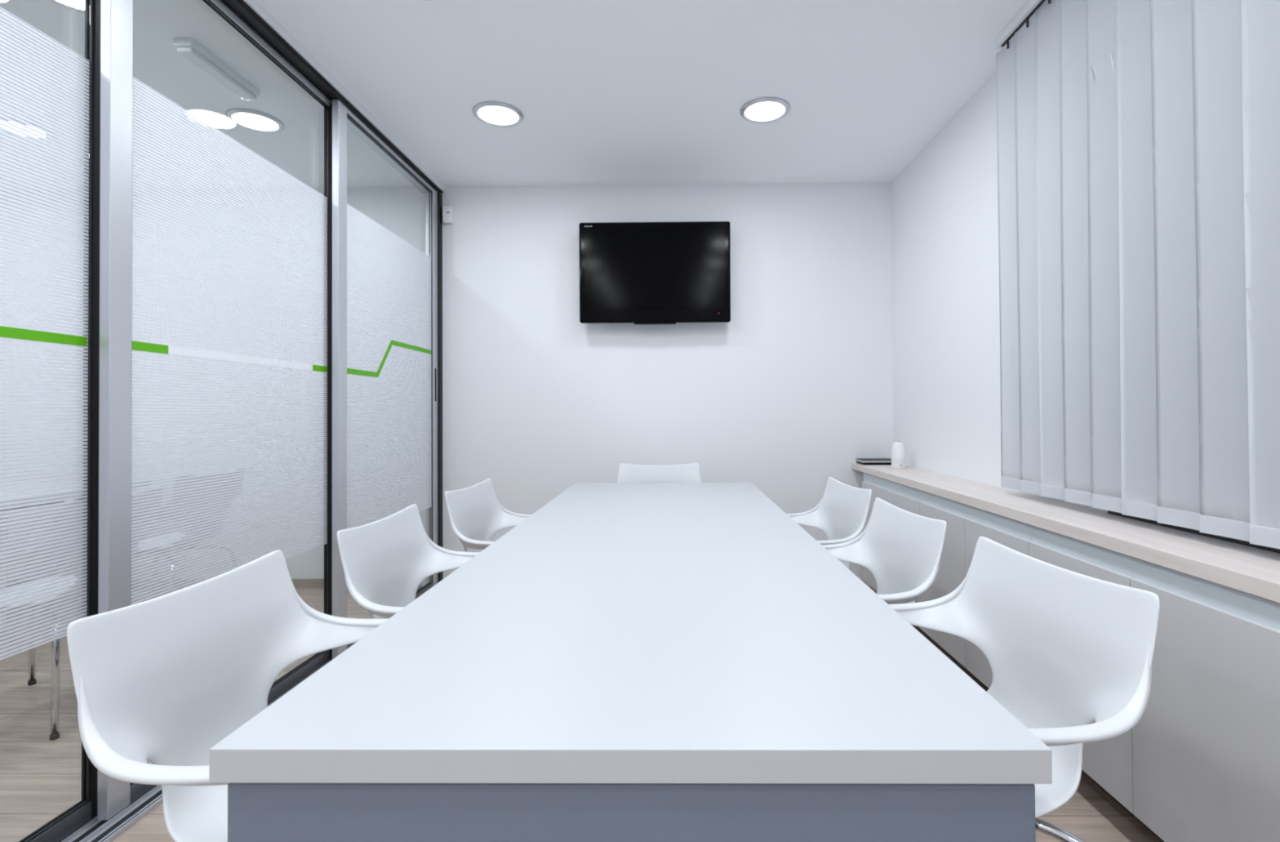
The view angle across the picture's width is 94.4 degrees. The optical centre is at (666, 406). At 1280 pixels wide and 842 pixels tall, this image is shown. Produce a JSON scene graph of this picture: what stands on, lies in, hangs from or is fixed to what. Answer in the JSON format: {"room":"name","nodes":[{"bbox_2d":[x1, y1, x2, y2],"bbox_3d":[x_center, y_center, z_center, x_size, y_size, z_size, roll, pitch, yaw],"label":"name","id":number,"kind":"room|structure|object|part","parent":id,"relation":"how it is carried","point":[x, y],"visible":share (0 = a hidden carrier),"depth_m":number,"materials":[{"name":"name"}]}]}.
{"room":"meeting room","nodes":[
{"label":"meeting room","id":0,"kind":"room"},
{"bbox_2d":[0,182,893,586],"bbox_3d":[-1.705,-0.132,4.024,6.808,2.672,0.150,0,-1,1],"label":"wall","id":1,"kind":"structure","parent":0,"point":[781,397],"depth_m":3.94,"materials":[{"name":"white paint"}]},
{"bbox_2d":[6,578,420,588],"bbox_3d":[-3.293,1.182,3.947,3.320,0.060,0.012,0,-1,1],"label":"baseboard","id":2,"kind":"structure","parent":1,"relation":"attached to","point":[298,583],"depth_m":3.93,"materials":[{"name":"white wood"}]},
{"bbox_2d":[58,586,422,841],"bbox_3d":[-1.581,1.179,2.230,0.170,0.014,3.410,0,-1,1],"label":"trim","id":3,"kind":"structure","parent":1,"relation":"attached to","point":[127,824],"depth_m":1.67,"materials":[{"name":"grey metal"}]},
{"bbox_2d":[0,0,100,841],"bbox_3d":[-1.649,-0.141,1.134,0.030,2.601,1.170,0,-1,1],"label":"partition panel","id":4,"kind":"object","parent":3,"relation":"on","point":[63,824],"depth_m":1.58,"materials":[{"name":"clear glass"}]},
{"bbox_3d":[-1.642,1.134,1.139,0.027,0.050,1.065,0,-1,1],"label":"rail","id":5,"kind":"part","parent":4,"relation":"part of","materials":[{"name":"grey metal"}]},
{"bbox_2d":[97,0,332,819],"bbox_3d":[-1.587,-0.131,2.248,0.030,2.601,1.140,0,-1,1],"label":"partition panel","id":6,"kind":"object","parent":3,"relation":"on","point":[117,344],"depth_m":1.99,"materials":[{"name":"clear glass"}]},
{"bbox_3d":[-1.580,1.145,2.241,0.027,0.050,1.012,0,-1,1],"label":"rail","id":7,"kind":"part","parent":6,"relation":"part of","materials":[{"name":"grey"}]},
{"bbox_3d":[-1.594,-1.420,2.267,0.027,0.022,1.012,0,-1,1],"label":"rail","id":8,"kind":"part","parent":6,"relation":"part of","materials":[{"name":"black metal"}]},
{"bbox_2d":[217,0,428,193],"bbox_3d":[-1.615,-1.444,2.256,0.060,0.008,3.410,0,-1,1],"label":"trim","id":9,"kind":"structure","parent":1,"relation":"attached to","point":[350,125],"depth_m":3.27,"materials":[{"name":"grey metal"}]},
{"bbox_2d":[219,0,443,193],"bbox_3d":[-1.547,-1.441,2.256,0.075,0.016,3.410,0,-1,1],"label":"trim","id":10,"kind":"structure","parent":1,"relation":"attached to","point":[240,8],"depth_m":2.48,"materials":[{"name":"black metal"}]},
{"bbox_2d":[243,0,444,191],"bbox_3d":[-1.577,-1.467,2.256,0.156,0.038,3.410,0,-1,1],"label":"trim","id":11,"kind":"structure","parent":1,"relation":"attached to","point":[255,5],"depth_m":2.66,"materials":[{"name":"white"}]},
{"bbox_2d":[332,99,438,659],"bbox_3d":[-1.525,-0.120,3.321,0.032,2.601,1.163,0,-1,1],"label":"glass partition panel","id":12,"kind":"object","parent":1,"relation":"in","point":[340,113],"depth_m":3.10,"materials":[{"name":"clear glass"}]},
{"bbox_3d":[-1.533,-1.410,3.333,0.027,0.022,1.015,0,-1,1],"label":"rail","id":13,"kind":"part","parent":12,"relation":"part of","materials":[{"name":"black metal"}]},
{"bbox_3d":[-1.519,1.155,3.307,0.027,0.050,1.015,0,-1,1],"label":"rail","id":14,"kind":"part","parent":12,"relation":"part of","materials":[{"name":"grey"}]},
{"bbox_2d":[425,191,429,583],"bbox_3d":[-1.560,-0.114,3.925,0.050,2.604,0.045,0,-1,1],"label":"trim","id":15,"kind":"structure","parent":1,"relation":"attached to","point":[426,193],"depth_m":3.91,"materials":[{"name":"grey metal"}]},
{"bbox_2d":[437,191,443,582],"bbox_3d":[-1.513,-0.114,3.925,0.043,2.604,0.045,0,-1,1],"label":"trim","id":16,"kind":"structure","parent":1,"relation":"attached to","point":[439,194],"depth_m":3.91,"materials":[{"name":"black metal"}]},
{"bbox_2d":[442,205,453,223],"bbox_3d":[-1.453,-1.273,3.937,0.064,0.114,0.042,0,-1,1],"label":"sensor","id":17,"kind":"object","parent":1,"relation":"attached to","point":[447,211],"visible":1,"depth_m":3.92,"materials":[{"name":"white plastic"}]},
{"bbox_2d":[578,221,730,324],"bbox_3d":[-0.073,-0.859,3.863,0.973,0.655,0.133,0,1,1],"label":"television","id":18,"kind":"object","parent":1,"relation":"attached to","point":[636,273],"visible":1,"depth_m":3.80,"materials":[{"name":"black plastic"}]},
{"bbox_2d":[0,0,1028,191],"bbox_3d":[-1.747,-1.560,0.749,6.808,0.120,6.730,0,-1,1],"label":"ceiling","id":19,"kind":"structure","parent":0,"point":[606,92],"depth_m":2.70,"materials":[{"name":"white paint"}]},
{"bbox_2d":[0,116,53,139],"bbox_3d":[-3.410,-1.462,3.120,0.250,0.012,0.250,0,-1,1],"label":"recessed light","id":20,"kind":"object","parent":19,"relation":"in","point":[0,117],"visible":0.26,"depth_m":3.13,"materials":[{"name":"silver metal"}]},
{"bbox_2d":[0,120,44,137],"bbox_3d":[-3.410,-1.463,3.120,0.198,0.006,0.198,0,-1,1],"label":"diffuser","id":21,"kind":"object","parent":20,"relation":"attached to","point":[0,121],"depth_m":3.13,"materials":[{"name":"white plastic"}]},
{"bbox_2d":[48,0,84,13],"bbox_3d":[-2.130,-1.478,2.117,0.250,0.012,0.250,0,-1,1],"label":"recessed light","id":22,"kind":"object","parent":19,"relation":"in","point":[78,6],"visible":0.36,"depth_m":2.17,"materials":[{"name":"silver metal"}]},
{"bbox_2d":[56,0,84,9],"bbox_3d":[-2.130,-1.480,2.117,0.198,0.006,0.198,0,-1,1],"label":"diffuser","id":23,"kind":"object","parent":22,"relation":"attached to","point":[69,4],"depth_m":2.17,"materials":[{"name":"white plastic"}]},
{"bbox_2d":[172,38,260,100],"bbox_3d":[-1.946,-1.456,2.580,0.080,0.050,0.400,0,-1,1],"label":"emergency light","id":24,"kind":"object","parent":19,"relation":"attached to","point":[189,48],"visible":1,"depth_m":2.53,"materials":[{"name":"white plastic"}]},
{"bbox_2d":[225,108,284,133],"bbox_3d":[-2.120,-1.469,3.057,0.250,0.012,0.250,0,-1,1],"label":"recessed light","id":25,"kind":"object","parent":19,"relation":"in","point":[250,119],"visible":1,"depth_m":3.04,"materials":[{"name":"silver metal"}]},
{"bbox_2d":[231,112,278,130],"bbox_3d":[-2.120,-1.471,3.057,0.198,0.006,0.198,0,-1,1],"label":"diffuser","id":26,"kind":"object","parent":25,"relation":"attached to","point":[250,121],"depth_m":3.05,"materials":[{"name":"white plastic"}]},
{"bbox_2d":[472,101,524,127],"bbox_3d":[-0.852,-1.476,3.004,0.250,0.012,0.250,0,-1,1],"label":"recessed light","id":27,"kind":"object","parent":19,"relation":"in","point":[495,113],"visible":1,"depth_m":2.99,"materials":[{"name":"silver metal"}]},
{"bbox_2d":[478,106,518,124],"bbox_3d":[-0.852,-1.478,3.004,0.198,0.006,0.198,0,-1,1],"label":"diffuser","id":28,"kind":"object","parent":27,"relation":"attached to","point":[491,115],"depth_m":3.00,"materials":[{"name":"white plastic"}]},
{"bbox_2d":[739,97,790,123],"bbox_3d":[0.496,-1.484,2.978,0.250,0.012,0.250,0,-1,1],"label":"recessed light","id":29,"kind":"object","parent":19,"relation":"in","point":[763,109],"visible":1,"depth_m":2.96,"materials":[{"name":"silver metal"}]},
{"bbox_2d":[745,102,785,120],"bbox_3d":[0.496,-1.485,2.978,0.198,0.006,0.198,0,-1,1],"label":"diffuser","id":30,"kind":"object","parent":29,"relation":"attached to","point":[754,111],"depth_m":2.98,"materials":[{"name":"white plastic"}]},
{"bbox_2d":[994,0,1279,548],"bbox_3d":[1.349,-0.602,0.733,0.044,1.828,3.382,0,-1,1],"label":"vertical blind","id":31,"kind":"object","parent":19,"relation":"hanging from","point":[1138,141],"visible":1,"depth_m":1.69,"materials":[{"name":"white fabric"}]},
{"bbox_3d":[1.345,-1.496,0.736,0.044,0.039,3.370,0,-1,1],"label":"head rail","id":32,"kind":"part","parent":31,"relation":"part of","materials":[{"name":"white plastic"}]},
{"bbox_2d":[0,586,1162,841],"bbox_3d":[-1.732,1.221,0.721,6.808,0.100,6.730,0,-1,1],"label":"floor","id":33,"kind":"structure","parent":0,"point":[41,777],"depth_m":1.94,"materials":[{"name":"brown wood"}]},
{"bbox_2d":[0,480,151,629],"bbox_3d":[-3.795,0.829,2.442,1.050,0.741,2.620,0,-1,1],"label":"meeting table","id":34,"kind":"object","parent":33,"relation":"on","point":[131,480],"visible":0.06,"depth_m":3.22,"materials":[{"name":"grey laminate"}]},
{"bbox_3d":[-3.797,0.535,2.445,0.850,0.068,2.520,0,-1,1],"label":"under frame","id":35,"kind":"part","parent":34,"relation":"part of","materials":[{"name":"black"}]},
{"bbox_2d":[0,485,164,740],"bbox_3d":[-2.446,0.767,2.339,0.557,0.848,0.623,0,-1,-5],"label":"armchair","id":36,"kind":"object","parent":33,"relation":"on","point":[55,695],"visible":0.2,"depth_m":2.18,"materials":[{"name":"white plastic"}]},
{"bbox_3d":[-2.644,0.978,2.470,0.257,0.406,0.027,-1,-1,41],"label":"leg","id":37,"kind":"part","parent":36,"relation":"part of","materials":[{"name":"silver metal"}]},
{"bbox_3d":[-2.472,0.766,2.337,0.220,0.014,0.220,0,-1,-5],"label":"mount plate","id":38,"kind":"part","parent":36,"relation":"part of","materials":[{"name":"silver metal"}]},
{"bbox_3d":[-2.286,0.973,2.203,0.272,0.406,0.032,-1,-1,38],"label":"leg","id":39,"kind":"part","parent":36,"relation":"part of","materials":[{"name":"silver metal"}]},
{"bbox_3d":[-2.312,0.976,2.497,0.032,0.406,0.272,-1,-1,42],"label":"leg","id":40,"kind":"part","parent":36,"relation":"part of","materials":[{"name":"silver metal"}]},
{"bbox_2d":[75,468,245,619],"bbox_3d":[-2.737,0.778,3.241,0.557,0.848,0.623,0,-1,1],"label":"armchair","id":41,"kind":"object","parent":33,"relation":"on","point":[240,468],"visible":0.12,"depth_m":3.18,"materials":[{"name":"white plastic"}]},
{"bbox_3d":[-2.923,0.986,3.091,0.027,0.406,0.257,-1,-1,44],"label":"leg","id":42,"kind":"part","parent":41,"relation":"part of","materials":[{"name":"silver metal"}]},
{"bbox_3d":[-2.920,0.989,3.392,0.027,0.406,0.257,0,-1,-43],"label":"leg","id":43,"kind":"part","parent":41,"relation":"part of","materials":[{"name":"silver metal"}]},
{"bbox_3d":[-2.762,0.777,3.242,0.220,0.014,0.220,0,-1,1],"label":"mount plate","id":44,"kind":"part","parent":41,"relation":"part of","materials":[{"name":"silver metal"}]},
{"bbox_3d":[-2.590,0.984,3.090,0.272,0.406,0.032,-1,-1,44],"label":"leg","id":45,"kind":"part","parent":41,"relation":"part of","materials":[{"name":"silver metal"}]},
{"bbox_3d":[-2.587,0.987,3.386,0.272,0.406,0.032,0,-1,-43],"label":"leg","id":46,"kind":"part","parent":41,"relation":"part of","materials":[{"name":"silver metal"}]},
{"bbox_2d":[66,549,387,841],"bbox_3d":[-0.616,0.745,1.105,0.557,0.848,0.623,0,-1,1],"label":"armchair","id":47,"kind":"object","parent":33,"relation":"on","point":[162,680],"visible":0.49,"depth_m":1.05,"materials":[{"name":"white plastic"}]},
{"bbox_2d":[337,503,479,618],"bbox_3d":[-0.593,0.752,1.779,0.557,0.848,0.623,0,-1,1],"label":"armchair","id":48,"kind":"object","parent":33,"relation":"on","point":[385,561],"visible":0.46,"depth_m":1.80,"materials":[{"name":"white plastic"}]},
{"bbox_2d":[444,478,531,551],"bbox_3d":[-0.587,0.759,2.539,0.557,0.848,0.623,0,-1,5],"label":"armchair","id":49,"kind":"object","parent":33,"relation":"on","point":[476,514],"visible":0.4,"depth_m":2.60,"materials":[{"name":"white plastic"}]},
{"bbox_2d":[208,482,1052,841],"bbox_3d":[-0.032,0.806,2.106,1.038,0.741,2.762,0,-1,1],"label":"conference table","id":50,"kind":"object","parent":33,"relation":"on","point":[626,661],"visible":1,"depth_m":0.82,"materials":[{"name":"grey laminate"}]},
{"bbox_3d":[-0.045,0.817,0.754,1.016,0.692,0.036,0,-1,1],"label":"panel","id":51,"kind":"part","parent":50,"relation":"part of","materials":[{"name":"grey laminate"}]},
{"bbox_2d":[617,462,701,482],"bbox_3d":[-0.043,0.764,3.309,0.623,0.848,0.557,0,-1,1],"label":"armchair","id":52,"kind":"object","parent":33,"relation":"on","point":[628,473],"visible":0.14,"depth_m":3.57,"materials":[{"name":"white plastic"}]},
{"bbox_2d":[786,476,871,568],"bbox_3d":[0.524,0.753,2.525,0.557,0.848,0.623,0,-1,-4],"label":"armchair","id":53,"kind":"object","parent":33,"relation":"on","point":[841,513],"visible":0.37,"depth_m":2.60,"materials":[{"name":"white plastic"}]},
{"bbox_2d":[822,497,946,604],"bbox_3d":[0.503,0.747,1.860,0.557,0.848,0.623,0,-1,-3],"label":"armchair","id":54,"kind":"object","parent":33,"relation":"on","point":[902,548],"visible":0.41,"depth_m":1.90,"materials":[{"name":"white plastic"}]},
{"bbox_2d":[862,472,945,650],"bbox_3d":[1.361,0.793,3.286,0.266,0.776,0.871,0,-1,1],"label":"base cabinet","id":55,"kind":"object","parent":33,"relation":"on","point":[907,498],"visible":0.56,"depth_m":3.26,"materials":[{"name":"grey laminate"}]},
{"bbox_3d":[1.240,0.773,3.506,0.018,0.611,0.433,0,-1,1],"label":"door","id":56,"kind":"part","parent":55,"relation":"part of","materials":[{"name":"grey"}]},
{"bbox_3d":[1.235,0.768,3.070,0.018,0.611,0.433,0,-1,1],"label":"door","id":57,"kind":"part","parent":55,"relation":"part of","materials":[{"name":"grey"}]},
{"bbox_2d":[920,490,1031,688],"bbox_3d":[1.352,0.784,2.414,0.266,0.776,0.871,0,-1,1],"label":"base cabinet","id":58,"kind":"object","parent":33,"relation":"on","point":[966,523],"visible":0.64,"depth_m":2.44,"materials":[{"name":"grey laminate"}]},
{"bbox_3d":[1.231,0.764,2.634,0.018,0.611,0.433,0,-1,1],"label":"door","id":59,"kind":"part","parent":58,"relation":"part of","materials":[{"name":"grey"}]},
{"bbox_3d":[1.226,0.760,2.198,0.018,0.611,0.433,0,-1,1],"label":"door","id":60,"kind":"part","parent":58,"relation":"part of","materials":[{"name":"grey laminate"}]},
{"bbox_2d":[888,536,1159,841],"bbox_3d":[0.534,0.740,1.188,0.557,0.848,0.623,0,-1,-6],"label":"armchair","id":61,"kind":"object","parent":33,"relation":"on","point":[1066,651],"visible":0.55,"depth_m":1.16,"materials":[{"name":"white plastic"}]},
{"bbox_3d":[0.696,0.946,1.053,0.272,0.406,0.032,-1,-1,37],"label":"leg","id":62,"kind":"part","parent":61,"relation":"part of","materials":[{"name":"silver metal"}]},
{"bbox_2d":[1028,524,1279,841],"bbox_3d":[1.343,0.775,1.540,0.266,0.776,0.877,0,-1,1],"label":"base cabinet","id":63,"kind":"object","parent":33,"relation":"on","point":[1201,762],"visible":0.72,"depth_m":1.35,"materials":[{"name":"grey laminate"}]},
{"bbox_2d":[851,462,1279,602],"bbox_3d":[1.336,0.366,1.347,0.274,0.038,5.129,0,-1,1],"label":"windowsill","id":64,"kind":"structure","parent":63,"relation":"on","point":[1254,571],"depth_m":1.66,"materials":[{"name":"brown wood"}]},
{"bbox_2d":[856,457,891,464],"bbox_3d":[1.357,0.356,3.829,0.216,0.031,0.147,0,-1,1],"label":"book","id":65,"kind":"object","parent":64,"relation":"on","point":[860,460],"visible":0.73,"depth_m":3.76,"materials":[{"name":"black paper"}]},
{"bbox_3d":[1.357,0.351,3.829,0.216,0.012,0.147,0,-1,1],"label":"lid","id":66,"kind":"part","parent":65,"relation":"part of","materials":[{"name":"silver metal"}]},
{"bbox_2d":[891,440,906,468],"bbox_3d":[1.391,0.286,3.542,0.083,0.165,0.084,0,-1,1],"label":"air freshener","id":67,"kind":"object","parent":64,"relation":"on","point":[898,450],"visible":1,"depth_m":3.51,"materials":[{"name":"white plastic"}]},
{"bbox_3d":[1.222,0.755,1.760,0.018,0.611,0.436,0,-1,1],"label":"door","id":68,"kind":"part","parent":63,"relation":"part of","materials":[{"name":"grey"}]},
{"bbox_3d":[1.217,0.751,1.321,0.018,0.611,0.436,0,-1,1],"label":"door","id":69,"kind":"part","parent":63,"relation":"part of","materials":[{"name":"grey laminate"}]},
{"bbox_2d":[890,72,1107,511],"bbox_3d":[1.564,-0.182,0.701,0.200,2.672,6.430,0,-1,1],"label":"wall","id":70,"kind":"structure","parent":0,"point":[945,255],"depth_m":3.08,"materials":[{"name":"white paint"}]},
{"bbox_2d":[1107,510,1279,553],"bbox_3d":[1.494,-0.479,0.549,0.115,1.636,2.920,0,-1,1],"label":"window","id":71,"kind":"structure","parent":70,"relation":"in","point":[1181,528],"depth_m":1.61,"materials":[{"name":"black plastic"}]}
]}

